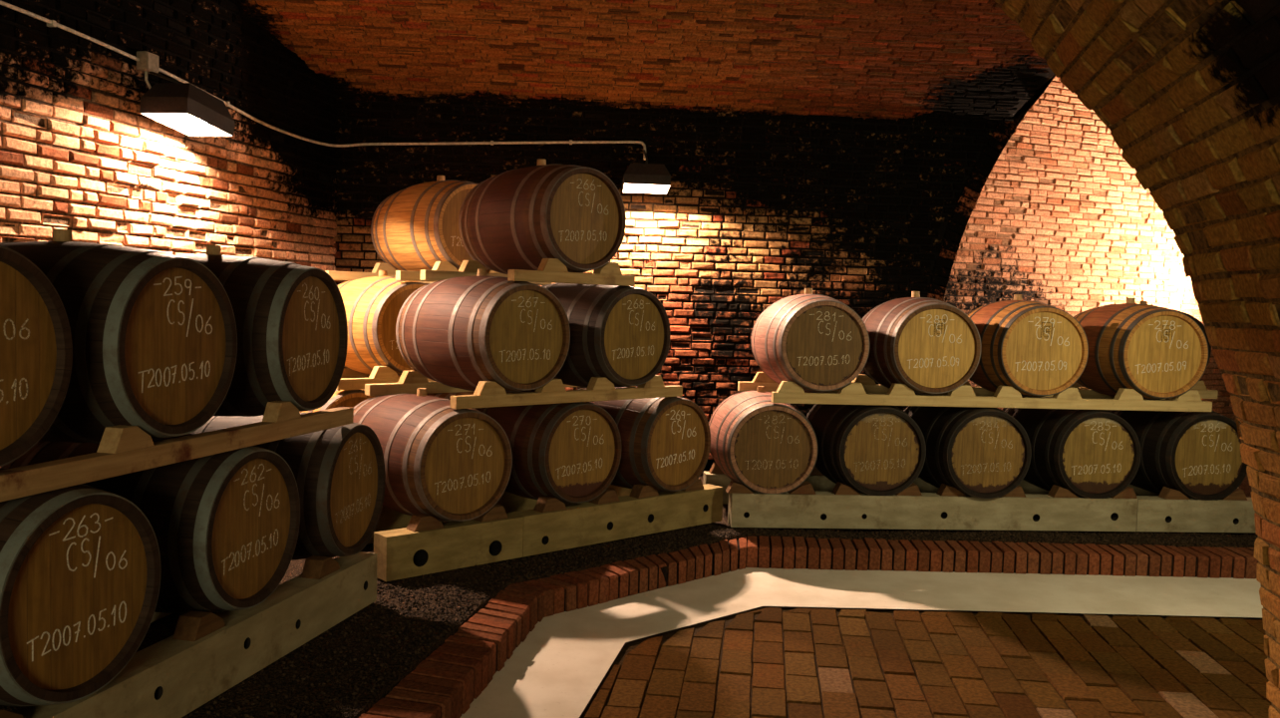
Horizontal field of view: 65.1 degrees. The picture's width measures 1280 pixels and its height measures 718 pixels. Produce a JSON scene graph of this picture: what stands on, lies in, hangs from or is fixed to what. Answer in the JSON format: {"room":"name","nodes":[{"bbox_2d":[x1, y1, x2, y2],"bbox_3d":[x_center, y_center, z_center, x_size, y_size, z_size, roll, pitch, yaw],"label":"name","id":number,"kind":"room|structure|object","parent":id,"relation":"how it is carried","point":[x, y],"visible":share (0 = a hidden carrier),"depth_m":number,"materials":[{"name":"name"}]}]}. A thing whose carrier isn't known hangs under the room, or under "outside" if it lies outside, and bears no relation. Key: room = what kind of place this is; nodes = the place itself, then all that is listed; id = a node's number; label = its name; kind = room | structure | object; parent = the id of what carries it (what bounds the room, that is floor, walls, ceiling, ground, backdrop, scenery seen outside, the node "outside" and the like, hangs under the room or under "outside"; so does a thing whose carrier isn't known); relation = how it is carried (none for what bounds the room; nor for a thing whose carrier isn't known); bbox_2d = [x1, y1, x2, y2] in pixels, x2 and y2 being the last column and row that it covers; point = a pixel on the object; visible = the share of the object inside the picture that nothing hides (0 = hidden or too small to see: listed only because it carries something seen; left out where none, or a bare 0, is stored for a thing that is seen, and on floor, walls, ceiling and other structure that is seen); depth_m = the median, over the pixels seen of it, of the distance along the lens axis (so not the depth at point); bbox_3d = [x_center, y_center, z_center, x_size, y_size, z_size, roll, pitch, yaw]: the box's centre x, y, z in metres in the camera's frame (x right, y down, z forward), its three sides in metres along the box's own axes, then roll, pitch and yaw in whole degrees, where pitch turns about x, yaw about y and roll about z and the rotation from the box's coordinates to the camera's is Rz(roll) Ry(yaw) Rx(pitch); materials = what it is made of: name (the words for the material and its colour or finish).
{"room":"wine cellar","nodes":[
{"label":"wine cellar","id":0,"kind":"room"},
{"bbox_2d":[0,0,337,271],"bbox_3d":[-2.978,-0.758,6.233,0.037,3.320,5.760,2,3,12],"label":"wall","id":1,"kind":"structure","parent":0,"point":[78,153],"depth_m":6.17,"materials":[{"name":"brick"}]},
{"bbox_2d":[136,50,158,88],"bbox_3d":[-2.911,-1.681,5.989,0.140,0.286,0.110,2,3,12],"label":"junction box","id":2,"kind":"object","parent":1,"relation":"attached to","point":[149,62],"visible":0.9,"depth_m":5.95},
{"bbox_2d":[139,71,234,136],"bbox_3d":[-2.751,-1.555,6.067,0.350,0.334,0.497,2,3,9],"label":"wall lamp","id":3,"kind":"object","parent":1,"relation":"attached to","point":[184,108],"visible":1,"depth_m":5.98,"materials":[{"name":"black metal"}]},
{"bbox_2d":[0,0,645,159],"bbox_3d":[-2.408,-1.727,6.547,1.783,0.244,5.918,4,4,37],"label":"conduit","id":4,"kind":"object","parent":1,"relation":"attached to","point":[50,23],"visible":0.94,"depth_m":7.49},
{"bbox_2d":[622,149,670,193],"bbox_3d":[0.049,-1.545,8.172,0.375,0.369,0.372,1,3,-5],"label":"wall lamp","id":5,"kind":"object","parent":4,"relation":"attached to","point":[646,177],"visible":1,"depth_m":8.02,"materials":[{"name":"black metal"}]},
{"bbox_2d":[622,163,670,193],"bbox_3d":[0.050,-1.467,8.133,0.375,0.180,0.260,1,-6,-5],"label":"hood","id":6,"kind":"object","parent":5,"relation":"attached to","point":[638,177],"depth_m":8.02,"materials":[{"name":"black metal"}]},
{"bbox_2d":[228,0,1054,125],"bbox_3d":[0.810,-2.198,5.570,9.600,0.658,6.038,1,3,-5],"label":"ceiling","id":7,"kind":"structure","parent":0,"point":[964,61],"depth_m":7.52,"materials":[{"name":"brick"}]},
{"bbox_2d":[332,93,1010,460],"bbox_3d":[0.271,-0.652,8.524,5.870,3.040,0.052,1,3,-5],"label":"wall","id":8,"kind":"structure","parent":0,"point":[758,210],"depth_m":8.54,"materials":[{"name":"brick"}]},
{"bbox_2d":[927,118,1019,301],"bbox_3d":[2.859,-0.591,8.899,0.958,3.090,0.388,1,3,-5],"label":"trim","id":9,"kind":"structure","parent":8,"relation":"attached to","point":[947,263],"depth_m":8.67,"materials":[{"name":"brick"}]},
{"bbox_2d":[460,567,1263,717],"bbox_3d":[2.110,1.463,4.063,6.400,0.001,4.760,2,3,0],"label":"floor strip","id":10,"kind":"object","parent":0,"point":[559,665],"visible":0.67,"depth_m":5.60,"materials":[{"name":"concrete"}]},
{"bbox_2d":[579,606,1271,717],"bbox_3d":[0.959,1.452,4.084,14.000,0.044,16.000,2,3,0],"label":"floor","id":11,"kind":"structure","parent":0,"point":[762,661],"depth_m":4.61,"materials":[{"name":"brick"}]},
{"bbox_2d":[0,460,1257,717],"bbox_3d":[0.867,1.181,6.123,12.200,0.074,8.900,2,3,0],"label":"gravel","id":12,"kind":"object","parent":11,"relation":"on","point":[346,669],"visible":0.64,"depth_m":4.76,"materials":[{"name":"grey gravel"}]},
{"bbox_2d":[150,612,171,623],"bbox_3d":[-2.387,1.047,3.650,0.140,0.304,2.800,2,3,12],"label":"rack","id":13,"kind":"object","parent":12,"relation":"on","point":[157,615],"visible":0.02,"depth_m":4.47,"materials":[{"name":"brown wood"}]},
{"bbox_2d":[189,412,385,560],"bbox_3d":[-1.766,0.564,4.711,0.950,0.730,0.690,2,3,10],"label":"wine barrel","id":14,"kind":"object","parent":13,"relation":"on","point":[339,473],"visible":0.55,"depth_m":4.50,"materials":[{"name":"brown wood"}]},
{"bbox_2d":[0,551,377,717],"bbox_3d":[-1.635,1.077,3.486,0.140,0.304,2.800,2,3,12],"label":"rack","id":15,"kind":"object","parent":12,"relation":"on","point":[207,654],"visible":0.97,"depth_m":3.68,"materials":[{"name":"beige wood"}]},
{"bbox_2d":[0,467,161,706],"bbox_3d":[-2.061,0.648,3.033,0.950,0.730,0.690,2,3,15],"label":"wine barrel","id":16,"kind":"object","parent":15,"relation":"on","point":[80,564],"visible":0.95,"depth_m":2.88,"materials":[{"name":"brown wood"}]},
{"bbox_2d":[0,400,353,502],"bbox_3d":[-1.635,0.286,3.167,0.066,0.147,2.852,2,3,12],"label":"rack","id":17,"kind":"object","parent":16,"relation":"on","point":[123,450],"visible":1,"depth_m":3.23,"materials":[{"name":"beige wood"}]},
{"bbox_2d":[0,245,72,467],"bbox_3d":[-2.160,-0.043,2.705,0.950,0.730,0.690,2,3,13],"label":"wine barrel","id":18,"kind":"object","parent":17,"relation":"on","point":[36,343],"visible":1,"depth_m":2.76,"materials":[{"name":"brown wood"}]},
{"bbox_2d":[0,229,237,443],"bbox_3d":[-1.993,-0.080,3.466,0.950,0.730,0.690,2,3,13],"label":"wine barrel","id":19,"kind":"object","parent":17,"relation":"on","point":[154,332],"visible":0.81,"depth_m":3.25,"materials":[{"name":"brown wood"}]},
{"bbox_2d":[0,433,300,613],"bbox_3d":[-1.915,0.604,3.910,0.950,0.730,0.690,2,3,13],"label":"wine barrel","id":20,"kind":"object","parent":15,"relation":"on","point":[225,525],"visible":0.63,"depth_m":3.67,"materials":[{"name":"brown wood"}]},
{"bbox_2d":[373,503,523,581],"bbox_3d":[-1.033,0.984,5.497,0.856,0.304,0.140,-1,4,-42],"label":"rack","id":21,"kind":"object","parent":12,"relation":"on","point":[428,544],"visible":0.92,"depth_m":5.40,"materials":[{"name":"beige wood"}]},
{"bbox_2d":[366,484,632,544],"bbox_3d":[-0.931,0.924,6.624,2.519,0.304,0.140,-1,4,-42],"label":"rack","id":22,"kind":"object","parent":12,"relation":"on","point":[389,518],"visible":0.02,"depth_m":6.56,"materials":[{"name":"beige wood"}]},
{"bbox_2d":[353,387,512,521],"bbox_3d":[-1.262,0.534,5.786,0.690,0.730,0.950,-1,4,-44],"label":"wine barrel","id":23,"kind":"object","parent":22,"relation":"on","point":[444,463],"visible":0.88,"depth_m":5.45,"materials":[{"name":"brown wood"}]},
{"bbox_2d":[474,388,621,503],"bbox_3d":[-0.653,0.519,6.374,0.690,0.730,0.950,-1,4,-42],"label":"wine barrel","id":24,"kind":"object","parent":22,"relation":"on","point":[568,453],"visible":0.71,"depth_m":6.01,"materials":[{"name":"brown wood"}]},
{"bbox_2d":[364,369,577,395],"bbox_3d":[-0.967,0.134,6.579,1.777,0.142,0.065,-1,4,-42],"label":"plank","id":25,"kind":"object","parent":24,"relation":"on","point":[409,382],"visible":0.24,"depth_m":6.14,"materials":[{"name":"beige wood"}]},
{"bbox_2d":[542,283,670,387],"bbox_3d":[-0.347,-0.183,6.503,0.690,0.730,0.950,-1,4,-44],"label":"wine barrel","id":26,"kind":"object","parent":25,"relation":"on","point":[620,334],"visible":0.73,"depth_m":6.15,"materials":[{"name":"brown wood"}]},
{"bbox_2d":[420,260,552,285],"bbox_3d":[-0.978,-0.564,6.512,0.973,0.138,0.065,-1,4,-42],"label":"plank","id":27,"kind":"object","parent":26,"relation":"on","point":[468,267],"visible":0.5,"depth_m":6.35,"materials":[{"name":"beige wood"}]},
{"bbox_2d":[458,159,626,274],"bbox_3d":[-0.621,-0.871,6.244,0.690,0.730,0.950,-1,4,-41],"label":"wine barrel","id":28,"kind":"object","parent":27,"relation":"on","point":[574,215],"visible":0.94,"depth_m":5.94,"materials":[{"name":"brown wood"}]},
{"bbox_2d":[507,258,635,286],"bbox_3d":[-0.386,-0.514,5.910,0.902,0.138,0.065,-1,4,-42],"label":"plank","id":29,"kind":"object","parent":26,"relation":"on","point":[553,270],"visible":0.94,"depth_m":5.83,"materials":[{"name":"beige wood"}]},
{"bbox_2d":[578,385,710,491],"bbox_3d":[-0.066,0.510,6.837,0.690,0.730,0.950,-1,4,-43],"label":"wine barrel","id":30,"kind":"object","parent":22,"relation":"on","point":[666,442],"visible":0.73,"depth_m":6.47,"materials":[{"name":"brown wood"}]},
{"bbox_2d":[450,374,682,408],"bbox_3d":[-0.374,0.184,5.978,1.704,0.142,0.065,-1,4,-42],"label":"plank","id":31,"kind":"object","parent":30,"relation":"on","point":[487,394],"visible":0.89,"depth_m":5.85,"materials":[{"name":"beige wood"}]},
{"bbox_2d":[395,268,570,392],"bbox_3d":[-0.948,-0.171,5.980,0.690,0.730,0.950,-1,4,-43],"label":"wine barrel","id":32,"kind":"object","parent":31,"relation":"on","point":[461,332],"visible":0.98,"depth_m":5.68,"materials":[{"name":"brown wood"}]},
{"bbox_2d":[509,477,723,556],"bbox_3d":[-0.097,0.962,6.342,1.660,0.307,0.140,-1,4,-42],"label":"rack","id":33,"kind":"object","parent":12,"relation":"on","point":[552,524],"visible":0.86,"depth_m":6.21,"materials":[{"name":"beige wood"}]},
{"bbox_2d":[725,480,1137,531],"bbox_3d":[1.998,0.999,6.836,2.850,0.296,0.140,1,3,-5],"label":"rack","id":34,"kind":"object","parent":12,"relation":"on","point":[801,506],"visible":0.94,"depth_m":6.77,"materials":[{"name":"beige wood"}]},
{"bbox_2d":[708,385,817,494],"bbox_3d":[0.851,0.558,7.143,0.690,0.730,0.950,1,3,-5],"label":"wine barrel","id":35,"kind":"object","parent":34,"relation":"on","point":[764,446],"visible":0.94,"depth_m":6.70,"materials":[{"name":"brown wood"}]},
{"bbox_2d":[806,388,926,495],"bbox_3d":[1.577,0.577,7.183,0.690,0.730,0.950,1,3,-6],"label":"wine barrel","id":36,"kind":"object","parent":34,"relation":"on","point":[872,450],"visible":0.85,"depth_m":6.74,"materials":[{"name":"brown wood"}]},
{"bbox_2d":[702,462,1238,504],"bbox_3d":[2.549,0.971,7.651,4.150,0.294,0.140,1,3,-5],"label":"rack","id":37,"kind":"object","parent":12,"relation":"on","point":[715,476],"visible":0.05,"depth_m":7.49,"materials":[{"name":"beige wood"}]},
{"bbox_2d":[904,394,1031,498],"bbox_3d":[2.290,0.596,7.206,0.690,0.730,0.950,1,3,-7],"label":"wine barrel","id":38,"kind":"object","parent":37,"relation":"on","point":[981,453],"visible":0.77,"depth_m":6.77,"materials":[{"name":"brown wood"}]},
{"bbox_2d":[771,380,1212,411],"bbox_3d":[2.402,0.255,6.787,3.052,0.145,0.065,1,3,-5],"label":"rack","id":39,"kind":"object","parent":38,"relation":"on","point":[788,392],"visible":0.94,"depth_m":6.76,"materials":[{"name":"beige wood"}]},
{"bbox_2d":[750,288,869,392],"bbox_3d":[1.177,-0.134,7.079,0.690,0.730,0.950,1,3,-6],"label":"wine barrel","id":40,"kind":"object","parent":39,"relation":"on","point":[818,343],"visible":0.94,"depth_m":6.64,"materials":[{"name":"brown wood"}]},
{"bbox_2d":[862,291,980,394],"bbox_3d":[1.943,-0.115,7.126,0.690,0.730,0.950,1,3,-4],"label":"wine barrel","id":41,"kind":"object","parent":39,"relation":"on","point":[930,346],"visible":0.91,"depth_m":6.68,"materials":[{"name":"brown wood"}]},
{"bbox_2d":[966,294,1088,397],"bbox_3d":[2.692,-0.098,7.189,0.690,0.730,0.950,1,3,-3],"label":"wine barrel","id":42,"kind":"object","parent":39,"relation":"on","point":[1037,349],"visible":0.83,"depth_m":6.75,"materials":[{"name":"orange wood"}]},
{"bbox_2d":[1004,396,1140,498],"bbox_3d":[3.082,0.612,7.307,0.690,0.730,0.950,1,3,-7],"label":"wine barrel","id":43,"kind":"object","parent":37,"relation":"on","point":[1090,454],"visible":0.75,"depth_m":6.87,"materials":[{"name":"brown wood"}]},
{"bbox_2d":[1107,396,1248,500],"bbox_3d":[3.872,0.631,7.372,0.690,0.730,0.950,1,3,-7],"label":"wine barrel","id":44,"kind":"object","parent":37,"relation":"on","point":[1196,455],"visible":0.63,"depth_m":6.94,"materials":[{"name":"brown wood"}]},
{"bbox_2d":[737,371,1165,399],"bbox_3d":[2.463,0.209,7.639,3.460,0.145,0.065,1,3,-5],"label":"plank","id":45,"kind":"object","parent":44,"relation":"on","point":[761,378],"visible":0.23,"depth_m":7.55,"materials":[{"name":"beige wood"}]},
{"bbox_2d":[1073,298,1208,399],"bbox_3d":[3.539,-0.078,7.270,0.690,0.730,0.950,1,3,-3],"label":"wine barrel","id":46,"kind":"object","parent":45,"relation":"on","point":[1153,351],"visible":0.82,"depth_m":6.83,"materials":[{"name":"orange wood"}]},
{"bbox_2d":[1136,486,1255,532],"bbox_3d":[4.043,1.049,7.000,1.274,0.294,0.140,1,3,-5],"label":"rack","id":47,"kind":"object","parent":12,"relation":"on","point":[1171,510],"visible":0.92,"depth_m":6.92,"materials":[{"name":"beige wood"}]},
{"bbox_3d":[4.020,0.989,8.080,1.150,0.294,0.140,1,3,-5],"label":"rail","id":48,"kind":"object","parent":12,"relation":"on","visible":0},
{"bbox_3d":[3.816,0.571,8.427,0.690,0.730,0.950,1,3,-5],"label":"wine barrel","id":49,"kind":"object","parent":48,"relation":"on","visible":0},
{"bbox_2d":[1078,379,1218,398],"bbox_3d":[4.044,0.234,8.001,1.150,0.145,0.065,1,3,-5],"label":"plank","id":50,"kind":"object","parent":49,"relation":"on","point":[1199,386],"visible":0.3,"depth_m":8.01,"materials":[{"name":"beige wood"}]},
{"bbox_3d":[-1.934,0.852,7.424,2.150,0.304,0.140,-1,4,-42],"label":"rail","id":51,"kind":"object","parent":12,"relation":"on","visible":0},
{"bbox_2d":[427,391,474,399],"bbox_3d":[-1.475,0.446,7.286,0.690,0.730,0.950,-1,4,-42],"label":"wine barrel","id":52,"kind":"object","parent":51,"relation":"on","point":[440,395],"visible":0.02,"depth_m":6.86,"materials":[{"name":"brown wood"}]},
{"bbox_2d":[357,535,1258,717],"bbox_3d":[1.273,1.322,5.182,8.326,0.166,2.906,-1,4,-36],"label":"kerb","id":53,"kind":"object","parent":11,"relation":"on","point":[445,684],"visible":0.88,"depth_m":6.12,"materials":[{"name":"brick"}]},
{"bbox_2d":[943,75,1056,299],"bbox_3d":[6.021,-1.839,8.923,6.854,4.530,6.542,2,3,0],"label":"ceiling","id":54,"kind":"structure","parent":0,"point":[1044,90],"depth_m":8.72,"materials":[{"name":"brown brick"}]},
{"bbox_2d":[943,74,1237,422],"bbox_3d":[4.878,-1.420,10.189,5.700,4.649,0.037,0,3,-24],"label":"wall","id":55,"kind":"structure","parent":0,"point":[1061,219],"depth_m":9.88,"materials":[{"name":"brick"}]},
{"bbox_2d":[994,0,1279,717],"bbox_3d":[1.162,-0.049,1.640,1.673,3.444,4.710,2,3,12],"label":"brick arch","id":56,"kind":"object","parent":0,"point":[1188,91],"visible":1,"depth_m":3.28,"materials":[{"name":"brick"}]},
{"bbox_3d":[-2.460,0.253,3.346,0.065,0.147,2.852,2,3,12],"label":"plank","id":57,"kind":"object","parent":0,"visible":0},
{"bbox_2d":[173,244,347,416],"bbox_3d":[-1.831,-0.121,4.301,0.950,0.730,0.690,2,3,10],"label":"wine barrel","id":58,"kind":"object","parent":57,"relation":"on","point":[290,317],"visible":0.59,"depth_m":4.08,"materials":[{"name":"brown wood"}]},
{"bbox_3d":[-1.419,0.898,6.853,2.150,0.304,0.140,-1,4,-42],"label":"rail","id":59,"kind":"object","parent":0,"visible":0},
{"bbox_2d":[299,388,378,412],"bbox_3d":[-2.112,0.460,6.711,0.690,0.730,0.950,-1,4,-43],"label":"wine barrel","id":60,"kind":"object","parent":59,"relation":"on","point":[340,398],"visible":0.06,"depth_m":6.32,"materials":[{"name":"brown wood"}]},
{"bbox_2d":[340,367,369,377],"bbox_3d":[-1.863,0.060,7.475,1.850,0.142,0.066,-1,4,-42],"label":"plank","id":61,"kind":"object","parent":60,"relation":"on","point":[347,373],"visible":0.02,"depth_m":7.24,"materials":[{"name":"beige wood"}]},
{"bbox_3d":[-1.188,-0.261,7.489,0.690,0.730,0.950,-1,4,-42],"label":"wine barrel","id":62,"kind":"object","parent":61,"relation":"on","visible":0},
{"bbox_2d":[324,262,432,283],"bbox_3d":[-1.832,-0.639,7.447,1.040,0.138,0.065,-1,4,-42],"label":"plank","id":63,"kind":"object","parent":62,"relation":"on","point":[391,271],"visible":0.4,"depth_m":7.26,"materials":[{"name":"beige wood"}]},
{"bbox_2d":[370,175,487,271],"bbox_3d":[-1.436,-0.948,7.209,0.690,0.730,0.950,-1,4,-42],"label":"wine barrel","id":64,"kind":"object","parent":63,"relation":"on","point":[416,227],"visible":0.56,"depth_m":6.86,"materials":[{"name":"brown wood"}]},
{"bbox_2d":[335,365,435,389],"bbox_3d":[-1.260,0.109,6.883,1.750,0.142,0.066,-1,4,-42],"label":"plank","id":65,"kind":"object","parent":60,"relation":"on","point":[380,374],"visible":0.22,"depth_m":6.45,"materials":[{"name":"beige wood"}]},
{"bbox_2d":[336,270,426,376],"bbox_3d":[-1.785,-0.248,6.950,0.690,0.730,0.950,-1,4,-43],"label":"wine barrel","id":66,"kind":"object","parent":65,"relation":"on","point":[373,304],"visible":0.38,"depth_m":6.54,"materials":[{"name":"brown wood"}]},
{"bbox_2d":[395,261,499,282],"bbox_3d":[-1.229,-0.590,6.854,0.940,0.138,0.065,-1,4,-42],"label":"plank","id":67,"kind":"object","parent":66,"relation":"on","point":[406,275],"visible":0.36,"depth_m":6.61,"materials":[{"name":"beige wood"}]},
{"bbox_3d":[3.978,0.186,8.842,1.150,0.145,0.065,1,3,-5],"label":"plank","id":68,"kind":"object","parent":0,"visible":0},
{"bbox_2d":[1139,301,1211,365],"bbox_3d":[4.205,-0.122,8.418,0.690,0.730,0.950,1,3,-5],"label":"wine barrel","id":69,"kind":"object","parent":68,"relation":"on","point":[1196,320],"visible":0.06,"depth_m":7.96,"materials":[{"name":"brown wood"}]}
]}

